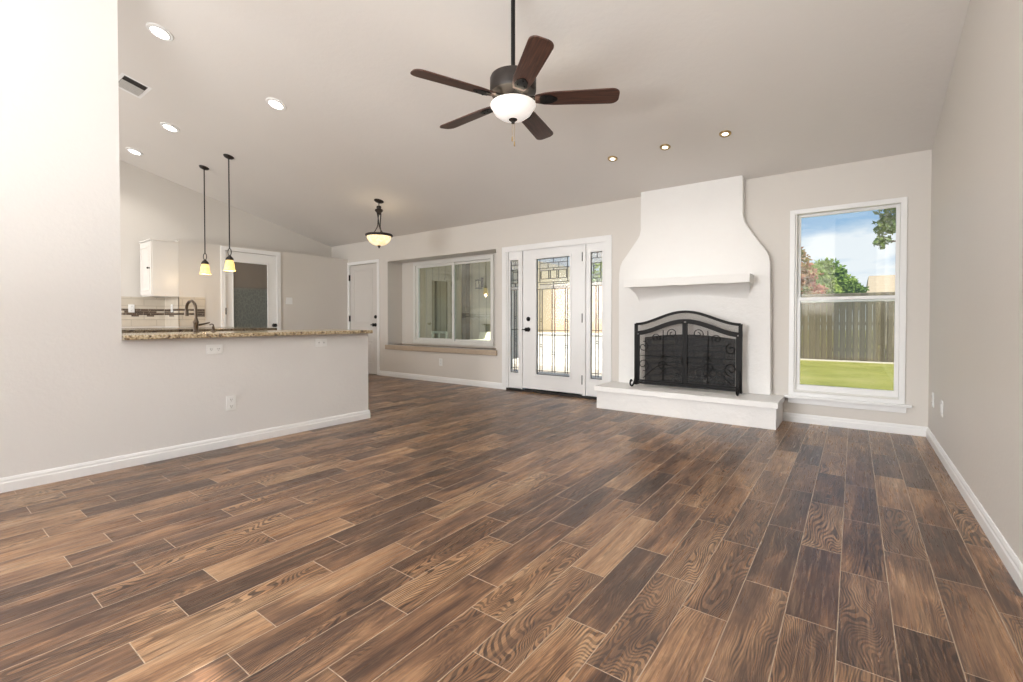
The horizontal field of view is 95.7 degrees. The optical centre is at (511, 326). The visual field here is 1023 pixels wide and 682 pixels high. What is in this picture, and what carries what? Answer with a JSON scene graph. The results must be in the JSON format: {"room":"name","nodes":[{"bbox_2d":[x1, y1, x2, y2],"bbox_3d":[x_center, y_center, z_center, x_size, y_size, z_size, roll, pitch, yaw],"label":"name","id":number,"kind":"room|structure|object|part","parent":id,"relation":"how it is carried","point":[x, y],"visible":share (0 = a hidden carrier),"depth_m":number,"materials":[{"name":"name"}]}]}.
{"room":"living room","nodes":[
{"label":"living room","id":0,"kind":"room"},
{"bbox_2d":[0,0,367,477],"bbox_3d":[-2.983,-1.177,2.721,0.140,4.271,4.957,1,1,36],"label":"wall","id":1,"kind":"structure","parent":0,"point":[61,401],"depth_m":2.96,"materials":[{"name":"paint"}]},
{"bbox_2d":[0,410,368,492],"bbox_3d":[-2.906,0.916,2.728,0.014,0.085,4.907,1,1,36],"label":"baseboard","id":2,"kind":"structure","parent":1,"relation":"attached to","point":[21,481],"depth_m":3.28,"materials":[{"name":"white wood"}]},
{"bbox_2d":[206,344,222,353],"bbox_3d":[-2.283,0.173,3.564,0.010,0.072,0.115,1,1,36],"label":"wall outlet","id":3,"kind":"object","parent":1,"relation":"attached to","point":[218,348],"visible":1,"depth_m":3.56,"materials":[{"name":"plastic"}]},
{"bbox_2d":[226,395,235,410],"bbox_3d":[-2.215,0.602,3.661,0.010,0.115,0.072,1,1,36],"label":"wall outlet","id":4,"kind":"object","parent":1,"relation":"attached to","point":[230,400],"visible":1,"depth_m":3.66,"materials":[{"name":"plastic"}]},
{"bbox_2d":[315,339,326,346],"bbox_3d":[-1.756,0.147,4.276,0.010,0.072,0.115,1,1,36],"label":"wall outlet","id":5,"kind":"object","parent":1,"relation":"attached to","point":[318,342],"visible":1,"depth_m":4.27,"materials":[{"name":"plastic"}]},
{"bbox_2d":[119,160,331,327],"bbox_3d":[-5.785,-1.195,6.294,0.140,4.396,7.570,1,1,36],"label":"wall","id":6,"kind":"structure","parent":0,"point":[153,206],"depth_m":7.08,"materials":[{"name":"paint"}]},
{"bbox_2d":[121,309,163,316],"bbox_3d":[-5.803,-0.195,6.149,0.006,0.111,1.993,1,1,36],"label":"backsplash","id":7,"kind":"structure","parent":6,"relation":"attached to","point":[149,312],"depth_m":6.75,"materials":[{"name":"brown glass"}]},
{"bbox_2d":[121,296,164,326],"bbox_3d":[-5.803,-0.209,6.161,0.008,0.428,2.012,1,1,36],"label":"backsplash","id":8,"kind":"structure","parent":6,"relation":"attached to","point":[139,302],"depth_m":6.75,"materials":[{"name":"tile"}]},
{"bbox_2d":[128,304,134,311],"bbox_3d":[-5.438,-0.262,6.629,0.010,0.115,0.072,1,1,36],"label":"wall outlet","id":9,"kind":"object","parent":8,"relation":"attached to","point":[131,307],"visible":1,"depth_m":6.63,"materials":[{"name":"plastic"}]},
{"bbox_2d":[166,240,347,329],"bbox_3d":[-4.166,-0.193,7.923,0.545,2.143,2.766,1,1,36],"label":"wall","id":10,"kind":"structure","parent":0,"point":[316,286],"depth_m":8.02,"materials":[{"name":"paint"}]},
{"bbox_2d":[139,238,178,297],"bbox_3d":[-5.062,-0.824,6.630,0.485,0.788,0.362,1,1,36],"label":"upper cabinet","id":11,"kind":"object","parent":10,"relation":"attached to","point":[159,259],"visible":1,"depth_m":6.50,"materials":[{"name":"paint"}]},
{"bbox_3d":[-5.148,-0.815,6.510,0.226,0.510,0.007,1,1,36],"label":"raised panel","id":12,"kind":"part","parent":11,"relation":"part of","materials":[{"name":"paint"}]},
{"bbox_3d":[-5.149,-0.815,6.509,0.346,0.630,0.011,1,1,36],"label":"panel moulding","id":13,"kind":"part","parent":11,"relation":"part of","materials":[{"name":"paint"}]},
{"bbox_3d":[-5.142,-0.815,6.521,0.443,0.740,0.019,1,1,36],"label":"door","id":14,"kind":"part","parent":11,"relation":"part of","materials":[{"name":"paint"}]},
{"bbox_3d":[-5.053,-1.208,6.636,0.485,0.021,0.332,1,1,36],"label":"crown","id":15,"kind":"part","parent":11,"relation":"part of","materials":[{"name":"paint"}]},
{"bbox_2d":[165,309,178,316],"bbox_3d":[-4.988,-0.205,6.796,0.531,0.111,0.006,1,1,36],"label":"backsplash","id":16,"kind":"structure","parent":10,"relation":"attached to","point":[167,311],"depth_m":6.81,"materials":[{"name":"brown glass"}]},
{"bbox_2d":[165,297,179,326],"bbox_3d":[-4.984,-0.218,6.802,0.545,0.428,0.008,1,1,36],"label":"backsplash","id":17,"kind":"structure","parent":10,"relation":"attached to","point":[169,321],"depth_m":6.78,"materials":[{"name":"tile"}]},
{"bbox_2d":[178,297,204,326],"bbox_3d":[-4.670,-0.218,6.775,0.008,0.428,0.338,1,1,36],"label":"backsplash","id":18,"kind":"structure","parent":10,"relation":"attached to","point":[184,321],"depth_m":6.75,"materials":[{"name":"tile"}]},
{"bbox_2d":[179,309,204,316],"bbox_3d":[-4.667,-0.204,6.768,0.006,0.111,0.330,1,1,36],"label":"backsplash","id":19,"kind":"structure","parent":10,"relation":"attached to","point":[200,312],"depth_m":6.83,"materials":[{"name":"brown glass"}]},
{"bbox_2d":[220,246,280,329],"bbox_3d":[-4.164,-0.129,7.452,0.109,2.228,0.915,1,1,36],"label":"door","id":20,"kind":"structure","parent":10,"relation":"in","point":[250,294],"depth_m":7.46,"materials":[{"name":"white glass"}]},
{"bbox_3d":[-4.185,-0.191,7.450,0.010,1.684,0.558,1,1,36],"label":"glass trim","id":21,"kind":"part","parent":20,"relation":"part of","materials":[{"name":"glass"}]},
{"bbox_3d":[-4.201,-0.192,7.462,0.006,1.662,0.536,1,1,36],"label":"etched glass","id":22,"kind":"part","parent":20,"relation":"part of","materials":[{"name":"glass"}]},
{"bbox_2d":[286,297,291,303],"bbox_3d":[-3.808,-0.444,7.936,0.010,0.115,0.115,1,1,36],"label":"light switch","id":23,"kind":"object","parent":10,"relation":"attached to","point":[288,299],"visible":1,"depth_m":7.93,"materials":[{"name":"plastic"}]},
{"bbox_2d":[394,251,517,358],"bbox_3d":[-1.031,-0.408,7.683,2.720,1.740,0.302,1,1,36],"label":"wall","id":24,"kind":"structure","parent":0,"point":[403,271],"depth_m":8.30,"materials":[{"name":"paint"}]},
{"bbox_2d":[385,344,496,355],"bbox_3d":[-1.125,0.365,7.581,2.505,0.082,0.357,1,1,36],"label":"trim","id":25,"kind":"structure","parent":24,"relation":"attached to","point":[431,348],"depth_m":7.35,"materials":[{"name":"wood"}]},
{"bbox_2d":[413,255,493,345],"bbox_3d":[-0.982,-0.411,7.716,1.820,1.415,0.110,1,1,36],"label":"window","id":26,"kind":"structure","parent":24,"relation":"in","point":[486,258],"depth_m":7.68,"materials":[{"name":"plastic"}]},
{"bbox_3d":[-1.311,-0.415,7.947,0.905,1.305,0.030,1,1,36],"label":"sash","id":27,"kind":"part","parent":26,"relation":"part of","materials":[{"name":"plastic"}]},
{"bbox_3d":[-0.635,-0.408,7.491,0.885,1.305,0.030,1,1,36],"label":"sash","id":28,"kind":"part","parent":26,"relation":"part of","materials":[{"name":"plastic"}]},
{"bbox_2d":[0,373,1022,681],"bbox_3d":[-2.199,1.004,3.644,9.350,0.120,7.620,1,1,36],"label":"floor","id":29,"kind":"structure","parent":0,"point":[450,532],"depth_m":1.95,"materials":[{"name":"brown wood"}]},
{"bbox_2d":[122,327,276,332],"bbox_3d":[-4.029,0.469,5.362,1.315,0.897,1.980,1,1,36],"label":"countertop","id":30,"kind":"structure","parent":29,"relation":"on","point":[179,329],"depth_m":5.29,"materials":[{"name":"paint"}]},
{"bbox_2d":[184,300,209,331],"bbox_3d":[-2.678,-0.091,3.938,0.243,0.275,0.128,1,1,36],"label":"kitchen faucet","id":31,"kind":"object","parent":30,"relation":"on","point":[196,324],"visible":0.94,"depth_m":3.85,"materials":[{"name":"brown metal"}]},
{"bbox_3d":[-2.704,-0.144,3.909,0.222,0.168,0.023,1,1,36],"label":"spout","id":32,"kind":"part","parent":31,"relation":"part of","materials":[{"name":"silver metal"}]},
{"bbox_2d":[594,175,784,429],"bbox_3d":[1.916,-0.310,5.020,1.810,2.466,0.882,1,1,36],"label":"fireplace","id":33,"kind":"object","parent":29,"relation":"on","point":[695,249],"depth_m":4.93,"materials":[{"name":"white paint"}]},
{"bbox_2d":[629,310,742,395],"bbox_3d":[1.808,0.248,4.866,1.104,0.838,0.265,1,1,36],"label":"fireplace screen","id":34,"kind":"object","parent":33,"relation":"on","point":[739,335],"visible":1,"depth_m":4.89,"materials":[{"name":"black metal"}]},
{"bbox_3d":[1.626,0.276,5.058,0.518,0.666,0.018,1,1,36],"label":"screen door","id":35,"kind":"part","parent":34,"relation":"part of","materials":[{"name":"black metal"}]},
{"bbox_3d":[2.044,0.281,4.749,0.518,0.666,0.018,1,1,36],"label":"screen door","id":36,"kind":"part","parent":34,"relation":"part of","materials":[{"name":"black metal"}]},
{"bbox_2d":[624,274,753,287],"bbox_3d":[1.845,-0.479,4.925,1.273,0.092,0.243,1,1,36],"label":"mantel shelf","id":37,"kind":"object","parent":33,"relation":"attached to","point":[705,280],"depth_m":4.80,"materials":[{"name":"white paint"}]},
{"bbox_3d":[2.067,0.577,5.210,0.460,0.158,0.318,1,1,36],"label":"fire grate","id":38,"kind":"part","parent":33,"relation":"part of","materials":[{"name":"black metal"}]},
{"bbox_3d":[-2.354,0.505,4.143,0.547,0.862,1.940,1,1,36],"label":"base cabinet","id":39,"kind":"object","parent":29,"relation":"on","visible":0},
{"bbox_2d":[122,329,372,339],"bbox_3d":[-2.273,0.059,4.086,0.727,0.031,1.974,1,1,36],"label":"countertop","id":40,"kind":"structure","parent":39,"relation":"on","point":[157,335],"depth_m":3.75,"materials":[{"name":"stone"}]},
{"bbox_2d":[117,0,969,246],"bbox_3d":[-2.036,-2.414,3.770,9.400,2.168,8.200,1,1,36],"label":"ceiling","id":41,"kind":"structure","parent":0,"point":[797,85],"depth_m":3.99,"materials":[{"name":"paint"}]},
{"bbox_2d":[118,73,151,98],"bbox_3d":[-3.847,-2.440,4.693,0.370,0.068,0.244,1,1,36],"label":"ceiling vent","id":42,"kind":"object","parent":41,"relation":"in","point":[126,83],"visible":0.84,"depth_m":4.68,"materials":[{"name":"white metal"}]},
{"bbox_2d":[126,147,143,155],"bbox_3d":[-5.021,-2.336,6.173,0.191,0.054,0.187,1,1,32],"label":"recessed light","id":43,"kind":"object","parent":41,"relation":"in","point":[132,150],"visible":1,"depth_m":6.16,"materials":[{"name":"white"}]},
{"bbox_2d":[146,22,173,40],"bbox_3d":[-2.924,-2.451,3.855,0.191,0.054,0.187,1,1,32],"label":"recessed light","id":44,"kind":"object","parent":41,"relation":"in","point":[157,30],"visible":1,"depth_m":3.84,"materials":[{"name":"white plastic"}]},
{"bbox_2d":[160,122,179,132],"bbox_3d":[-3.980,-2.324,5.404,0.191,0.054,0.187,1,1,32],"label":"recessed light","id":45,"kind":"object","parent":41,"relation":"in","point":[170,127],"visible":1,"depth_m":5.39,"materials":[{"name":"white plastic"}]},
{"bbox_2d":[199,165,210,274],"bbox_3d":[-4.218,-1.468,6.368,0.140,1.488,0.140,1,1,36],"label":"pendant light","id":46,"kind":"object","parent":41,"relation":"hanging from","point":[204,269],"visible":1,"depth_m":6.36,"materials":[{"name":"brown metal"}]},
{"bbox_3d":[-4.218,-0.796,6.378,0.140,0.144,0.140,1,1,36],"label":"lamp shade","id":47,"kind":"part","parent":46,"relation":"part of","materials":[{"name":"yellow glass"}]},
{"bbox_2d":[223,154,235,270],"bbox_3d":[-3.617,-1.460,5.936,0.140,1.485,0.140,1,1,36],"label":"pendant light","id":48,"kind":"object","parent":41,"relation":"hanging from","point":[229,263],"visible":1,"depth_m":5.92,"materials":[{"name":"brown metal"}]},
{"bbox_3d":[-3.617,-0.789,5.946,0.140,0.144,0.140,1,1,36],"label":"lamp shade","id":49,"kind":"part","parent":48,"relation":"part of","materials":[{"name":"yellow glass"}]},
{"bbox_2d":[266,97,286,109],"bbox_3d":[-2.353,-2.227,4.633,0.191,0.054,0.187,1,1,32],"label":"recessed light","id":50,"kind":"object","parent":41,"relation":"in","point":[274,103],"visible":1,"depth_m":4.62,"materials":[{"name":"white plastic"}]},
{"bbox_2d":[365,199,392,247],"bbox_3d":[-1.896,-1.473,6.628,0.382,0.706,0.382,1,1,36],"label":"pendant","id":51,"kind":"object","parent":41,"relation":"hanging from","point":[380,238],"visible":1,"depth_m":6.56,"materials":[{"name":"beige glass"}]},
{"bbox_3d":[-1.896,-1.231,6.632,0.344,0.142,0.344,1,1,36],"label":"lamp shade","id":52,"kind":"part","parent":51,"relation":"part of","materials":[{"name":"white glass"}]},
{"bbox_2d":[410,0,619,146],"bbox_3d":[-0.014,-1.678,2.959,1.240,1.077,1.270,1,1,36],"label":"ceiling fan","id":53,"kind":"object","parent":41,"relation":"hanging from","point":[512,87],"visible":1,"depth_m":2.84,"materials":[{"name":"brown wood"}]},
{"bbox_3d":[-0.333,-1.430,2.722,0.520,0.008,0.136,-1,13,-31],"label":"fan blade","id":54,"kind":"part","parent":53,"relation":"part of","materials":[{"name":"brown wood"}]},
{"bbox_3d":[-0.292,-1.437,3.191,0.520,0.008,0.136,1,13,41],"label":"fan blade","id":55,"kind":"part","parent":53,"relation":"part of","materials":[{"name":"brown wood"}]},
{"bbox_3d":[0.010,-1.358,2.930,0.288,0.098,0.288,1,1,36],"label":"lamp shade","id":56,"kind":"part","parent":53,"relation":"part of","materials":[{"name":"white glass"}]},
{"bbox_3d":[0.100,-1.427,2.539,0.136,0.008,0.520,12,-2,-13],"label":"fan blade","id":57,"kind":"part","parent":53,"relation":"part of","materials":[{"name":"brown wood"}]},
{"bbox_3d":[0.166,-1.439,3.297,0.136,0.008,0.520,-13,-4,23],"label":"fan blade","id":58,"kind":"part","parent":53,"relation":"part of","materials":[{"name":"brown wood"}]},
{"bbox_3d":[0.408,-1.433,2.894,0.520,0.008,0.136,0,-11,5],"label":"fan blade","id":59,"kind":"part","parent":53,"relation":"part of","materials":[{"name":"brown wood"}]},
{"bbox_2d":[608,156,617,161],"bbox_3d":[1.032,-1.714,4.731,0.100,0.034,0.098,1,1,43],"label":"recessed light","id":60,"kind":"object","parent":41,"relation":"in","point":[610,158],"visible":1,"depth_m":4.72,"materials":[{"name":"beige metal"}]},
{"bbox_2d":[660,144,670,149],"bbox_3d":[1.463,-1.709,4.412,0.100,0.034,0.098,1,1,43],"label":"recessed light","id":61,"kind":"object","parent":41,"relation":"in","point":[663,146],"visible":1,"depth_m":4.40,"materials":[{"name":"white"}]},
{"bbox_2d":[719,130,730,137],"bbox_3d":[1.889,-1.705,4.097,0.100,0.034,0.098,1,1,43],"label":"recessed light","id":62,"kind":"object","parent":41,"relation":"in","point":[725,133],"visible":1,"depth_m":4.09,"materials":[{"name":"white"}]},
{"bbox_2d":[332,149,931,426],"bbox_3d":[0.036,-0.276,6.621,9.049,2.548,0.140,1,1,36],"label":"wall","id":63,"kind":"structure","parent":0,"point":[769,200],"depth_m":4.63,"materials":[{"name":"paint"}]},
{"bbox_2d":[347,259,379,374],"bbox_3d":[-2.752,-0.123,8.587,0.943,2.182,0.107,1,1,36],"label":"door","id":64,"kind":"structure","parent":63,"relation":"in","point":[362,280],"depth_m":8.52,"materials":[{"name":"paint"}]},
{"bbox_3d":[-2.752,-0.557,8.599,0.470,0.910,0.008,1,1,36],"label":"raised panel","id":65,"kind":"part","parent":64,"relation":"part of","materials":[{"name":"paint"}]},
{"bbox_3d":[-2.753,-0.557,8.598,0.570,1.010,0.010,1,1,36],"label":"panel moulding","id":66,"kind":"part","parent":64,"relation":"part of","materials":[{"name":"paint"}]},
{"bbox_3d":[-2.752,0.463,8.615,0.470,0.330,0.008,1,1,36],"label":"raised panel","id":67,"kind":"part","parent":64,"relation":"part of","materials":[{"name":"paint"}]},
{"bbox_3d":[-2.753,0.463,8.614,0.570,0.430,0.010,1,1,36],"label":"panel moulding","id":68,"kind":"part","parent":64,"relation":"part of","materials":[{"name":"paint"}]},
{"bbox_2d":[379,371,501,388],"bbox_3d":[-1.250,0.843,7.494,2.775,0.085,0.014,1,1,36],"label":"baseboard","id":69,"kind":"structure","parent":63,"relation":"attached to","point":[496,385],"depth_m":7.35,"materials":[{"name":"white wood"}]},
{"bbox_2d":[502,235,611,399],"bbox_3d":[0.570,-0.061,6.188,1.682,2.132,0.188,1,1,36],"label":"door","id":70,"kind":"structure","parent":63,"relation":"in","point":[580,383],"depth_m":6.16,"materials":[{"name":"white wood"}]},
{"bbox_3d":[0.053,-0.143,6.562,0.200,1.643,0.054,1,1,36],"label":"glass trim","id":71,"kind":"part","parent":70,"relation":"part of","materials":[{"name":"clear glass"}]},
{"bbox_3d":[0.058,-0.098,6.559,0.217,1.930,0.038,1,1,36],"label":"sidelight panel","id":72,"kind":"part","parent":70,"relation":"part of","materials":[{"name":"white wood"}]},
{"bbox_3d":[0.545,-0.102,6.199,0.930,1.923,0.038,1,1,36],"label":"panel","id":73,"kind":"part","parent":70,"relation":"part of","materials":[{"name":"white wood"}]},
{"bbox_3d":[0.559,-0.133,6.188,0.576,1.633,0.054,1,1,36],"label":"glass trim","id":74,"kind":"part","parent":70,"relation":"part of","materials":[{"name":"clear glass"}]},
{"bbox_3d":[1.059,-0.086,5.819,0.254,1.930,0.038,1,1,36],"label":"sidelight panel","id":75,"kind":"part","parent":70,"relation":"part of","materials":[{"name":"white wood"}]},
{"bbox_3d":[1.072,-0.138,5.808,0.218,1.655,0.054,1,1,36],"label":"glass trim","id":76,"kind":"part","parent":70,"relation":"part of","materials":[{"name":"clear glass"}]},
{"bbox_2d":[784,197,911,412],"bbox_3d":[3.096,-0.190,4.300,0.953,1.877,0.155,1,1,36],"label":"window","id":77,"kind":"structure","parent":63,"relation":"in","point":[889,404],"depth_m":4.25,"materials":[{"name":"plastic"}]},
{"bbox_3d":[3.106,0.170,4.316,0.770,0.902,0.032,1,1,36],"label":"sash","id":78,"kind":"part","parent":77,"relation":"part of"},
{"bbox_3d":[3.067,0.711,4.274,0.953,0.077,0.055,1,1,36],"label":"sill","id":79,"kind":"part","parent":77,"relation":"part of","materials":[{"name":"white wood"}]},
{"bbox_3d":[3.126,-0.660,4.330,0.770,0.857,0.030,1,1,36],"label":"sash","id":80,"kind":"part","parent":77,"relation":"part of","materials":[{"name":"clear glass"}]},
{"bbox_2d":[783,412,926,436],"bbox_3d":[3.116,0.892,4.266,1.075,0.085,0.014,1,1,36],"label":"baseboard","id":81,"kind":"structure","parent":63,"relation":"attached to","point":[913,430],"depth_m":4.23,"materials":[{"name":"white wood"}]},
{"bbox_2d":[928,0,1022,563],"bbox_3d":[1.442,-1.113,0.950,0.140,4.396,7.570,1,1,36],"label":"wall","id":82,"kind":"structure","parent":0,"point":[976,318],"depth_m":2.32,"materials":[{"name":"paint"}]},
{"bbox_2d":[932,392,933,407],"bbox_3d":[3.365,0.583,3.701,0.010,0.115,0.072,1,1,36],"label":"wall outlet","id":83,"kind":"object","parent":82,"relation":"attached to","point":[932,392],"visible":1,"depth_m":3.68,"materials":[{"name":"plastic"}]},
{"bbox_2d":[940,400,942,416],"bbox_3d":[3.086,0.585,3.325,0.010,0.115,0.072,1,1,36],"label":"electrical outlet","id":84,"kind":"object","parent":82,"relation":"attached to","point":[941,403],"visible":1,"depth_m":3.31,"materials":[{"name":"plastic"}]},
{"bbox_2d":[926,427,1022,594],"bbox_3d":[1.383,0.942,1.030,0.014,0.085,7.278,1,1,36],"label":"baseboard","id":85,"kind":"structure","parent":82,"relation":"attached to","point":[1012,563],"depth_m":2.19,"materials":[{"name":"white wood"}]},
{"label":"outside","id":86,"kind":"structure","parent":0,"visible":0},
{"bbox_2d":[800,330,893,390],"bbox_3d":[19.448,0.796,26.316,80.000,0.200,54.580,1,1,36],"label":"ground","id":87,"kind":"structure","parent":86,"point":[879,376],"depth_m":9.28,"materials":[{"name":"green plant"}]},
{"bbox_2d":[513,364,601,378],"bbox_3d":[-1.821,0.951,10.336,12.800,0.100,3.570,1,1,36],"label":"patio slab","id":88,"kind":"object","parent":87,"relation":"on","point":[546,369],"depth_m":9.46,"materials":[{"name":"concrete"}]},
{"bbox_2d":[431,331,447,337],"bbox_3d":[-1.522,0.494,10.834,0.516,0.791,0.498,1,1,36],"label":"patio chair","id":89,"kind":"object","parent":88,"relation":"on","point":[432,332],"visible":0.3,"depth_m":10.62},
{"bbox_2d":[469,332,489,339],"bbox_3d":[-0.657,0.507,11.189,0.650,0.758,0.598,1,1,36],"label":"bench","id":90,"kind":"object","parent":88,"relation":"on","point":[482,335],"visible":0.09,"depth_m":11.38,"materials":[{"name":"white"}]},
{"bbox_3d":[-0.524,0.235,11.364,0.650,0.220,0.153,1,1,36],"label":"backrest","id":91,"kind":"part","parent":90,"relation":"part of","materials":[{"name":"white"}]},
{"bbox_2d":[420,261,569,339],"bbox_3d":[-2.249,-0.531,13.098,6.000,2.780,6.600,1,1,36],"label":"patio wing","id":92,"kind":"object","parent":88,"relation":"on","point":[472,305],"visible":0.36,"depth_m":12.46},
{"bbox_3d":[-1.712,-0.222,12.501,1.040,2.180,0.110,1,1,36],"label":"door","id":93,"kind":"part","parent":92,"relation":"part of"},
{"bbox_2d":[475,278,483,288],"bbox_3d":[-0.797,-1.094,11.639,0.130,0.290,0.205,1,1,36],"label":"wall lantern","id":94,"kind":"object","parent":92,"relation":"attached to","point":[482,279],"visible":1,"depth_m":11.64,"materials":[{"name":"black metal"}]},
{"bbox_2d":[513,332,601,369],"bbox_3d":[1.540,0.543,10.250,3.760,0.800,0.260,1,1,36],"label":"wall","id":95,"kind":"structure","parent":87,"relation":"on","point":[547,336],"depth_m":10.47,"materials":[{"name":"white paint"}]},
{"bbox_2d":[551,282,601,332],"bbox_3d":[2.619,-0.122,11.868,3.580,2.080,0.280,1,1,36],"label":"wall","id":96,"kind":"structure","parent":87,"relation":"on","point":[559,293],"depth_m":12.57,"materials":[{"name":"beige brick"}]},
{"bbox_2d":[592,259,601,281],"bbox_3d":[5.001,-1.194,19.222,4.799,4.011,3.062,1,1,36],"label":"tree","id":97,"kind":"object","parent":87,"relation":"on","point":[595,267],"visible":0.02,"depth_m":19.76,"materials":[{"name":"green plant"}]},
{"bbox_2d":[801,247,828,314],"bbox_3d":[8.917,-0.983,15.811,3.241,3.687,2.186,0,1,28],"label":"crape myrtle","id":98,"kind":"object","parent":87,"relation":"on","point":[807,275],"visible":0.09,"depth_m":15.11,"materials":[{"name":"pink plant"}]},
{"bbox_2d":[811,257,869,317],"bbox_3d":[10.955,-0.872,17.485,2.734,3.418,3.912,-1,1,-38],"label":"leafy tree","id":99,"kind":"object","parent":87,"relation":"on","point":[836,278],"visible":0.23,"depth_m":16.42,"materials":[{"name":"green plant"}]},
{"bbox_2d":[800,358,893,363],"bbox_3d":[6.178,0.881,14.258,25.000,0.020,0.550,1,1,36],"label":"ground","id":100,"kind":"structure","parent":87,"relation":"on","point":[800,358],"depth_m":12.06,"materials":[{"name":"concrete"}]},
{"bbox_2d":[800,292,894,361],"bbox_3d":[6.258,-0.027,14.303,25.057,1.785,0.100,1,1,36],"label":"wooden fence","id":101,"kind":"object","parent":100,"relation":"on","point":[877,345],"visible":0.09,"depth_m":12.30,"materials":[{"name":"brown wood"}]},
{"bbox_3d":[6.229,-0.840,14.300,25.000,0.160,0.080,1,1,36],"label":"cap rail","id":102,"kind":"part","parent":101,"relation":"part of","materials":[{"name":"brown wood"}]},
{"bbox_2d":[866,275,894,316],"bbox_3d":[21.869,-0.820,20.819,9.600,3.200,9.500,1,1,36],"label":"neighbor house","id":103,"kind":"structure","parent":87,"relation":"on","point":[882,283],"depth_m":21.00,"materials":[{"name":"paint"}]},
{"bbox_2d":[872,208,895,249],"bbox_3d":[11.825,-2.111,12.003,3.938,6.062,2.564,1,1,36],"label":"shade tree","id":104,"kind":"object","parent":87,"relation":"on","point":[887,223],"visible":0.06,"depth_m":12.88,"materials":[{"name":"green plant"}]}
]}

